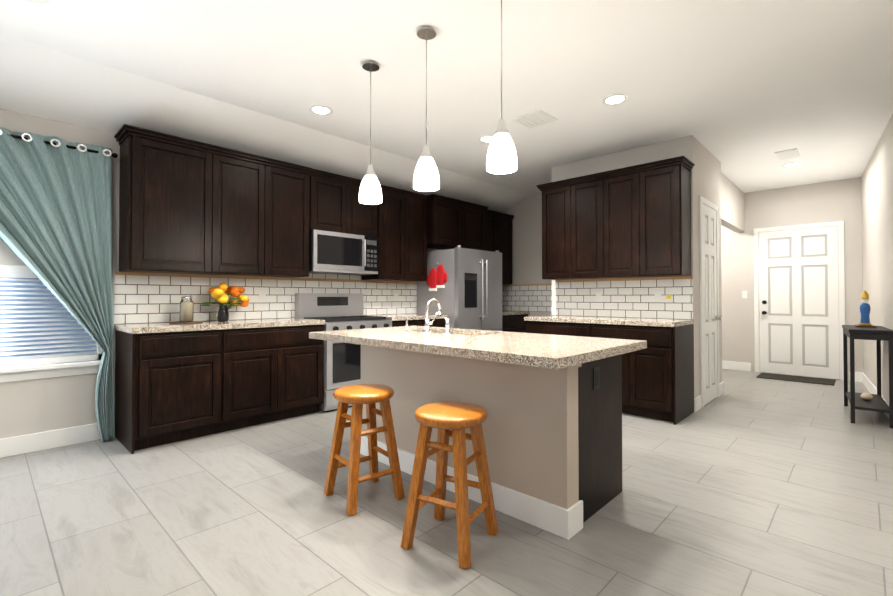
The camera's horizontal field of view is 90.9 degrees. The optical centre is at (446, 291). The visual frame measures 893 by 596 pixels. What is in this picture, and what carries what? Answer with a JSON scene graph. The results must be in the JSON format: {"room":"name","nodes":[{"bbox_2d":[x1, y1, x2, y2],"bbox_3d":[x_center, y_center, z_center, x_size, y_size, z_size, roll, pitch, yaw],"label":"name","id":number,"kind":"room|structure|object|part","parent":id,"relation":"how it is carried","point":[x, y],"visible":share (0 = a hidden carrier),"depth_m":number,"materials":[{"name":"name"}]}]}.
{"room":"kitchen","nodes":[
{"label":"kitchen","id":0,"kind":"room"},
{"bbox_2d":[0,109,439,438],"bbox_3d":[-2.042,-0.192,4.472,0.170,2.800,12.800,-1,-1,43],"label":"wall","id":1,"kind":"structure","parent":0,"point":[41,394],"depth_m":3.67,"materials":[{"name":"paint"}]},
{"bbox_2d":[0,272,96,359],"bbox_3d":[-3.422,0.189,3.026,0.046,0.678,1.600,-1,-1,43],"label":"window blinds","id":2,"kind":"object","parent":1,"relation":"attached to","point":[9,275],"visible":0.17,"depth_m":3.33,"materials":[{"name":"white plastic"}]},
{"bbox_2d":[0,423,100,457],"bbox_3d":[-4.588,1.106,1.703,0.015,0.135,5.300,-1,-1,43],"label":"baseboard","id":3,"kind":"structure","parent":1,"relation":"attached to","point":[22,444],"depth_m":3.34,"materials":[{"name":"white wood"}]},
{"bbox_2d":[0,127,117,441],"bbox_3d":[-3.379,0.003,2.889,0.161,2.365,1.965,-1,-1,43],"label":"curtain","id":4,"kind":"object","parent":1,"relation":"attached to","point":[56,215],"visible":1,"depth_m":3.38,"materials":[{"name":"teal fabric"}]},
{"bbox_2d":[118,132,221,274],"bbox_3d":[-2.387,-0.705,3.807,0.348,1.069,0.670,-1,-1,43],"label":"upper cabinet","id":5,"kind":"object","parent":1,"relation":"attached to","point":[187,206],"depth_m":3.65,"materials":[{"name":"brown wood"}]},
{"bbox_2d":[222,152,273,275],"bbox_3d":[-2.036,-0.701,4.177,0.348,1.069,0.590,-1,-1,43],"label":"upper cabinet","id":6,"kind":"object","parent":1,"relation":"attached to","point":[247,185],"depth_m":4.11,"materials":[{"name":"brown wood"}]},
{"bbox_2d":[263,164,317,277],"bbox_3d":[-1.706,-0.696,4.526,0.348,1.069,0.610,-1,-1,43],"label":"upper cabinet","id":7,"kind":"object","parent":1,"relation":"attached to","point":[295,190],"depth_m":4.45,"materials":[{"name":"brown wood"}]},
{"bbox_2d":[306,168,353,233],"bbox_3d":[-1.376,-0.956,4.884,0.338,0.618,0.510,-1,-1,43],"label":"upper cabinet","id":8,"kind":"object","parent":1,"relation":"attached to","point":[335,193],"depth_m":4.81,"materials":[{"name":"brown wood"}]},
{"bbox_2d":[309,229,377,274],"bbox_3d":[-1.206,-0.427,4.966,0.444,0.433,0.838,-1,-1,43],"label":"microwave","id":9,"kind":"object","parent":8,"relation":"attached to","point":[330,252],"visible":0.96,"depth_m":4.80,"materials":[{"name":"silver metal"}]},
{"bbox_2d":[354,180,373,236],"bbox_3d":[-1.110,-0.953,5.166,0.338,0.618,0.505,-1,-1,43],"label":"upper cabinet","id":10,"kind":"object","parent":1,"relation":"attached to","point":[363,213],"depth_m":5.06,"materials":[{"name":"brown wood"}]},
{"bbox_2d":[362,184,409,280],"bbox_3d":[-0.797,-0.704,5.486,0.348,1.108,0.535,-1,-1,43],"label":"upper cabinet","id":11,"kind":"object","parent":1,"relation":"attached to","point":[391,216],"depth_m":5.39,"materials":[{"name":"brown wood"}]},
{"bbox_2d":[394,192,429,281],"bbox_3d":[-0.536,-0.701,5.762,0.348,1.108,0.465,-1,-1,43],"label":"upper cabinet","id":12,"kind":"object","parent":1,"relation":"attached to","point":[418,246],"depth_m":5.69,"materials":[{"name":"brown wood"}]},
{"bbox_2d":[426,196,465,249],"bbox_3d":[-0.130,-0.922,6.107,0.468,0.579,0.590,-1,-1,43],"label":"upper cabinet","id":13,"kind":"object","parent":1,"relation":"attached to","point":[445,220],"depth_m":5.91,"materials":[{"name":"brown wood"}]},
{"bbox_2d":[446,204,485,250],"bbox_3d":[0.194,-0.918,6.448,0.468,0.579,0.590,-1,-1,43],"label":"upper cabinet","id":14,"kind":"object","parent":1,"relation":"attached to","point":[475,217],"depth_m":6.35,"materials":[{"name":"brown wood"}]},
{"bbox_2d":[486,208,497,251],"bbox_3d":[0.525,-0.687,6.882,0.348,1.108,0.500,-1,-1,43],"label":"upper cabinet","id":15,"kind":"object","parent":1,"relation":"attached to","point":[491,217],"depth_m":6.82,"materials":[{"name":"brown wood"}]},
{"bbox_2d":[498,216,513,283],"bbox_3d":[0.786,-0.664,7.158,0.348,1.069,0.500,-1,-1,43],"label":"upper cabinet","id":16,"kind":"object","parent":1,"relation":"attached to","point":[504,222],"depth_m":7.09,"materials":[{"name":"brown wood"}]},
{"bbox_2d":[0,369,892,595],"bbox_3d":[1.224,1.236,1.845,9.700,0.120,13.500,-1,-1,43],"label":"floor","id":17,"kind":"structure","parent":0,"point":[747,483],"depth_m":2.27,"materials":[{"name":"tile"}]},
{"bbox_2d":[114,327,233,453],"bbox_3d":[-2.291,0.756,3.686,0.628,0.885,0.688,-1,-1,43],"label":"base cabinet","id":18,"kind":"object","parent":17,"relation":"on","point":[177,382],"depth_m":3.45,"materials":[{"name":"brown wood"}]},
{"bbox_2d":[114,319,324,330],"bbox_3d":[-1.983,0.295,4.009,0.638,0.045,1.593,-1,-1,43],"label":"countertop","id":19,"kind":"structure","parent":18,"relation":"on","point":[251,322],"depth_m":3.73,"materials":[{"name":"beige stone"}]},
{"bbox_2d":[169,321,202,323],"bbox_3d":[-2.276,0.264,3.848,0.260,0.011,0.260,-1,-1,43],"label":"tray","id":20,"kind":"object","parent":19,"relation":"on","point":[175,322],"visible":0.9,"depth_m":3.75,"materials":[{"name":"brown wood"}]},
{"bbox_2d":[180,296,193,321],"bbox_3d":[-2.276,0.148,3.849,0.104,0.220,0.104,-1,-1,43],"label":"jar","id":21,"kind":"object","parent":20,"relation":"on","point":[186,311],"visible":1,"depth_m":3.82,"materials":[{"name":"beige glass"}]},
{"bbox_2d":[201,282,248,321],"bbox_3d":[-2.059,0.091,4.095,0.304,0.363,0.422,-1,-1,43],"label":"vase","id":22,"kind":"object","parent":19,"relation":"on","point":[220,296],"visible":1,"depth_m":4.07,"materials":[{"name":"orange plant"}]},
{"bbox_2d":[234,323,324,429],"bbox_3d":[-1.797,0.762,4.208,0.628,0.885,1.030,-1,-1,43],"label":"base cabinet","id":23,"kind":"object","parent":17,"relation":"on","point":[278,371],"depth_m":4.02,"materials":[{"name":"brown wood"}]},
{"bbox_2d":[295,293,391,411],"bbox_3d":[-1.109,0.613,4.861,0.711,1.200,0.844,-1,-1,43],"label":"range","id":24,"kind":"object","parent":17,"relation":"on","point":[341,360],"visible":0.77,"depth_m":4.62,"materials":[{"name":"silver metal"}]},
{"bbox_2d":[324,384,404,515],"bbox_3d":[-0.479,0.875,2.553,0.348,0.627,0.348,1,-1,-38],"label":"stool","id":25,"kind":"object","parent":17,"relation":"on","point":[358,396],"visible":1,"depth_m":2.51,"materials":[{"name":"brown wood"}]},
{"bbox_2d":[391,319,444,326],"bbox_3d":[-0.535,0.779,5.541,0.628,0.885,0.918,-1,-1,43],"label":"base cabinet","id":26,"kind":"object","parent":17,"relation":"on","point":[395,322],"depth_m":5.29,"materials":[{"name":"brown wood"}]},
{"bbox_2d":[363,315,447,318],"bbox_3d":[-0.531,0.314,5.543,0.638,0.045,0.928,-1,-1,43],"label":"countertop","id":27,"kind":"structure","parent":26,"relation":"on","point":[387,316],"depth_m":5.43,"materials":[{"name":"beige stone"}]},
{"bbox_2d":[401,402,497,568],"bbox_3d":[0.022,0.869,2.092,0.347,0.627,0.347,0,-1,29],"label":"stool","id":28,"kind":"object","parent":17,"relation":"on","point":[457,418],"visible":1,"depth_m":2.03,"materials":[{"name":"brown wood"}]},
{"bbox_2d":[416,245,501,330],"bbox_3d":[0.214,0.319,6.152,0.848,1.820,0.940,-1,-1,43],"label":"fridge","id":29,"kind":"object","parent":17,"relation":"on","point":[469,296],"visible":0.62,"depth_m":5.83,"materials":[{"name":"grey metal"}]},
{"bbox_2d":[426,263,446,290],"bbox_3d":[-0.130,-0.201,5.808,0.382,0.372,0.035,-1,-1,43],"label":"oven mitts","id":30,"kind":"object","parent":29,"relation":"hanging from","point":[438,277],"visible":0.94,"depth_m":5.80,"materials":[{"name":"red fabric"}]},
{"bbox_2d":[360,330,621,539],"bbox_3d":[0.205,0.762,2.938,1.718,0.855,0.722,-1,-1,43],"label":"kitchen island","id":31,"kind":"object","parent":17,"relation":"on","point":[551,404],"depth_m":2.37,"materials":[{"name":"paint"}]},
{"bbox_2d":[309,326,646,369],"bbox_3d":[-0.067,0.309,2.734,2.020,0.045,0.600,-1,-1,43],"label":"island countertop","id":32,"kind":"structure","parent":31,"relation":"on","point":[515,351],"depth_m":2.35,"materials":[{"name":"beige stone"}]},
{"bbox_2d":[404,298,450,334],"bbox_3d":[-0.105,0.169,3.187,0.462,0.246,0.173,-1,-1,43],"label":"faucet","id":33,"kind":"object","parent":32,"relation":"on","point":[447,320],"depth_m":3.12,"materials":[{"name":"silver metal"}]},
{"bbox_2d":[502,315,527,332],"bbox_3d":[0.780,0.796,6.930,0.628,0.885,0.928,-1,-1,43],"label":"base cabinet","id":34,"kind":"object","parent":17,"relation":"on","point":[510,323],"depth_m":6.75,"materials":[{"name":"brown wood"}]},
{"bbox_2d":[502,311,529,314],"bbox_3d":[0.782,0.331,6.931,0.638,0.045,0.933,-1,-1,43],"label":"countertop","id":35,"kind":"structure","parent":34,"relation":"on","point":[503,312],"depth_m":6.86,"materials":[{"name":"beige stone"}]},
{"bbox_2d":[524,319,583,335],"bbox_3d":[1.427,0.772,4.997,0.866,0.885,0.628,-1,-1,43],"label":"base cabinet","id":36,"kind":"object","parent":17,"relation":"on","point":[539,326],"depth_m":4.81,"materials":[{"name":"brown wood"}]},
{"bbox_2d":[584,323,693,424],"bbox_3d":[1.961,0.766,4.491,0.866,0.885,0.628,-1,-1,43],"label":"base cabinet","id":37,"kind":"object","parent":17,"relation":"on","point":[658,377],"depth_m":4.15,"materials":[{"name":"brown wood"}]},
{"bbox_2d":[524,315,693,326],"bbox_3d":[1.691,0.304,4.745,1.606,0.045,0.638,-1,-1,43],"label":"countertop","id":38,"kind":"structure","parent":37,"relation":"on","point":[567,319],"depth_m":4.45,"materials":[{"name":"beige stone"}]},
{"bbox_2d":[756,373,835,385],"bbox_3d":[4.931,1.223,6.213,0.840,0.012,0.500,-1,-1,43],"label":"doormat","id":39,"kind":"object","parent":17,"relation":"on","point":[813,380],"visible":1,"depth_m":6.19,"materials":[{"name":"grey fabric"}]},
{"bbox_2d":[842,291,892,428],"bbox_3d":[4.086,0.596,4.279,0.300,1.220,0.860,-1,-1,39],"label":"console table","id":40,"kind":"object","parent":17,"relation":"on","point":[865,329],"visible":1,"depth_m":4.05,"materials":[{"name":"painted wood"},{"name":"ceramic"}]},
{"bbox_2d":[0,0,892,212],"bbox_3d":[1.224,-1.519,1.879,9.700,0.450,13.500,-1,-1,43],"label":"ceiling","id":41,"kind":"structure","parent":0,"point":[742,91],"depth_m":3.26,"materials":[{"name":"paint"}]},
{"bbox_2d":[26,0,48,3],"bbox_3d":[-2.255,-1.612,2.351,0.200,0.008,0.200,-1,-1,43],"label":"recessed light","id":42,"kind":"object","parent":41,"relation":"in","point":[40,1],"visible":0.96,"depth_m":2.43,"materials":[{"name":"white"}]},
{"bbox_2d":[309,106,332,115],"bbox_3d":[-1.101,-1.594,3.861,0.200,0.008,0.200,-1,-1,43],"label":"recessed light","id":43,"kind":"object","parent":41,"relation":"in","point":[321,110],"visible":0.98,"depth_m":3.87,"materials":[{"name":"white"}]},
{"bbox_2d":[359,61,381,203],"bbox_3d":[-0.534,-1.121,3.098,0.162,0.974,0.162,-1,-1,43],"label":"pendant light","id":44,"kind":"object","parent":41,"relation":"hanging from","point":[370,191],"visible":1,"depth_m":3.06,"materials":[{"name":"white glass"}]},
{"bbox_2d":[413,27,439,190],"bbox_3d":[-0.123,-1.126,2.709,0.162,0.974,0.162,-1,-1,43],"label":"pendant light","id":45,"kind":"object","parent":41,"relation":"hanging from","point":[426,175],"visible":1,"depth_m":2.67,"materials":[{"name":"white glass"}]},
{"bbox_2d":[479,136,493,142],"bbox_3d":[0.435,-1.585,4.568,0.200,0.008,0.200,-1,-1,43],"label":"recessed light","id":46,"kind":"object","parent":41,"relation":"in","point":[486,139],"visible":0.75,"depth_m":4.58,"materials":[{"name":"white"}]},
{"bbox_2d":[486,0,516,173],"bbox_3d":[0.291,-1.131,2.317,0.162,0.974,0.162,-1,-1,43],"label":"pendant light","id":47,"kind":"object","parent":41,"relation":"hanging from","point":[501,156],"visible":1,"depth_m":2.27,"materials":[{"name":"white glass"}]},
{"bbox_2d":[512,109,557,128],"bbox_3d":[0.818,-1.589,4.055,0.300,0.015,0.300,-1,-1,43],"label":"ceiling vent","id":48,"kind":"object","parent":41,"relation":"in","point":[537,118],"visible":1,"depth_m":4.04,"materials":[{"name":"white metal"}]},
{"bbox_2d":[602,95,627,105],"bbox_3d":[1.401,-1.596,3.653,0.200,0.008,0.200,-1,-1,43],"label":"recessed light","id":49,"kind":"object","parent":41,"relation":"in","point":[612,100],"visible":0.98,"depth_m":3.66,"materials":[{"name":"white"}]},
{"bbox_2d":[775,148,799,159],"bbox_3d":[3.917,-1.577,5.045,0.200,0.015,0.360,-1,-1,43],"label":"ceiling vent","id":50,"kind":"object","parent":41,"relation":"in","point":[787,154],"visible":1,"depth_m":5.01,"materials":[{"name":"white metal"}]},
{"bbox_2d":[782,163,801,167],"bbox_3d":[4.281,-1.574,5.444,0.200,0.008,0.200,-1,-1,43],"label":"recessed light","id":51,"kind":"object","parent":41,"relation":"in","point":[791,165],"visible":0.94,"depth_m":5.46,"materials":[{"name":"white"}]},
{"bbox_2d":[502,135,721,407],"bbox_3d":[1.744,-0.173,5.980,3.355,2.800,1.244,-1,-1,43],"label":"wall","id":52,"kind":"structure","parent":0,"point":[696,296],"depth_m":4.97,"materials":[{"name":"paint"}]},
{"bbox_2d":[540,180,563,279],"bbox_3d":[1.412,-0.707,5.222,0.445,1.108,0.348,-1,-1,43],"label":"upper cabinet","id":53,"kind":"object","parent":52,"relation":"attached to","point":[552,194],"depth_m":5.14,"materials":[{"name":"brown wood"}]},
{"bbox_2d":[564,176,595,279],"bbox_3d":[1.667,-0.710,4.980,0.498,1.108,0.348,-1,-1,43],"label":"upper cabinet","id":54,"kind":"object","parent":52,"relation":"attached to","point":[580,193],"depth_m":4.91,"materials":[{"name":"brown wood"}]},
{"bbox_2d":[596,168,635,278],"bbox_3d":[1.942,-0.713,4.720,0.498,1.108,0.348,-1,-1,43],"label":"upper cabinet","id":55,"kind":"object","parent":52,"relation":"attached to","point":[631,222],"depth_m":4.65,"materials":[{"name":"brown wood"}]},
{"bbox_2d":[632,156,691,277],"bbox_3d":[2.197,-0.716,4.479,0.444,1.108,0.348,-1,-1,43],"label":"upper cabinet","id":56,"kind":"object","parent":52,"relation":"attached to","point":[661,191],"depth_m":4.34,"materials":[{"name":"brown wood"}]},
{"bbox_3d":[2.940,0.103,4.854,0.074,2.220,0.750,-1,-1,43],"label":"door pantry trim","id":57,"kind":"part","parent":52,"relation":"part of","materials":[{"name":"white wood"}]},
{"bbox_2d":[720,382,723,393],"bbox_3d":[2.155,1.165,6.440,3.295,0.135,0.018,-1,-1,43],"label":"baseboard","id":58,"kind":"structure","parent":52,"relation":"attached to","point":[722,383],"depth_m":5.25,"materials":[{"name":"white wood"}]},
{"bbox_2d":[721,173,744,231],"bbox_3d":[3.426,-0.165,6.677,1.520,2.800,2.080,-1,-1,43],"label":"wall","id":59,"kind":"structure","parent":0,"point":[732,206],"depth_m":6.29,"materials":[{"name":"paint"}]},
{"bbox_2d":[721,177,862,380],"bbox_3d":[4.117,-0.154,7.537,4.900,2.800,0.120,-1,-1,43],"label":"wall","id":60,"kind":"structure","parent":0,"point":[832,201],"depth_m":6.63,"materials":[{"name":"paint"}]},
{"bbox_2d":[722,360,750,371],"bbox_3d":[3.558,1.184,7.956,3.250,0.135,0.015,-1,-1,43],"label":"baseboard","id":61,"kind":"structure","parent":60,"relation":"attached to","point":[731,365],"depth_m":6.96,"materials":[{"name":"white wood"}]},
{"bbox_2d":[742,221,844,380],"bbox_3d":[5.074,0.123,6.493,1.200,2.220,0.074,-1,-1,43],"label":"door","id":62,"kind":"structure","parent":60,"relation":"attached to","point":[799,307],"depth_m":6.43,"materials":[{"name":"white wood"}]},
{"bbox_2d":[861,114,892,402],"bbox_3d":[3.510,-0.207,3.223,0.120,2.800,7.252,-1,-1,39],"label":"wall","id":63,"kind":"structure","parent":0,"point":[877,221],"depth_m":4.67,"materials":[{"name":"paint"}]},
{"bbox_2d":[858,372,888,418],"bbox_3d":[3.414,1.125,3.215,0.600,0.135,7.100,-1,-1,43],"label":"baseboard","id":64,"kind":"structure","parent":63,"relation":"attached to","point":[862,378],"depth_m":5.40,"materials":[{"name":"white wood"}]},
{"label":"outside","id":65,"kind":"structure","parent":0,"visible":0},
{"bbox_2d":[0,277,95,358],"bbox_3d":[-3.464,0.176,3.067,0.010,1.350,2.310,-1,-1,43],"label":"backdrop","id":66,"kind":"structure","parent":65,"point":[24,309],"depth_m":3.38,"materials":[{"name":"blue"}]}
]}

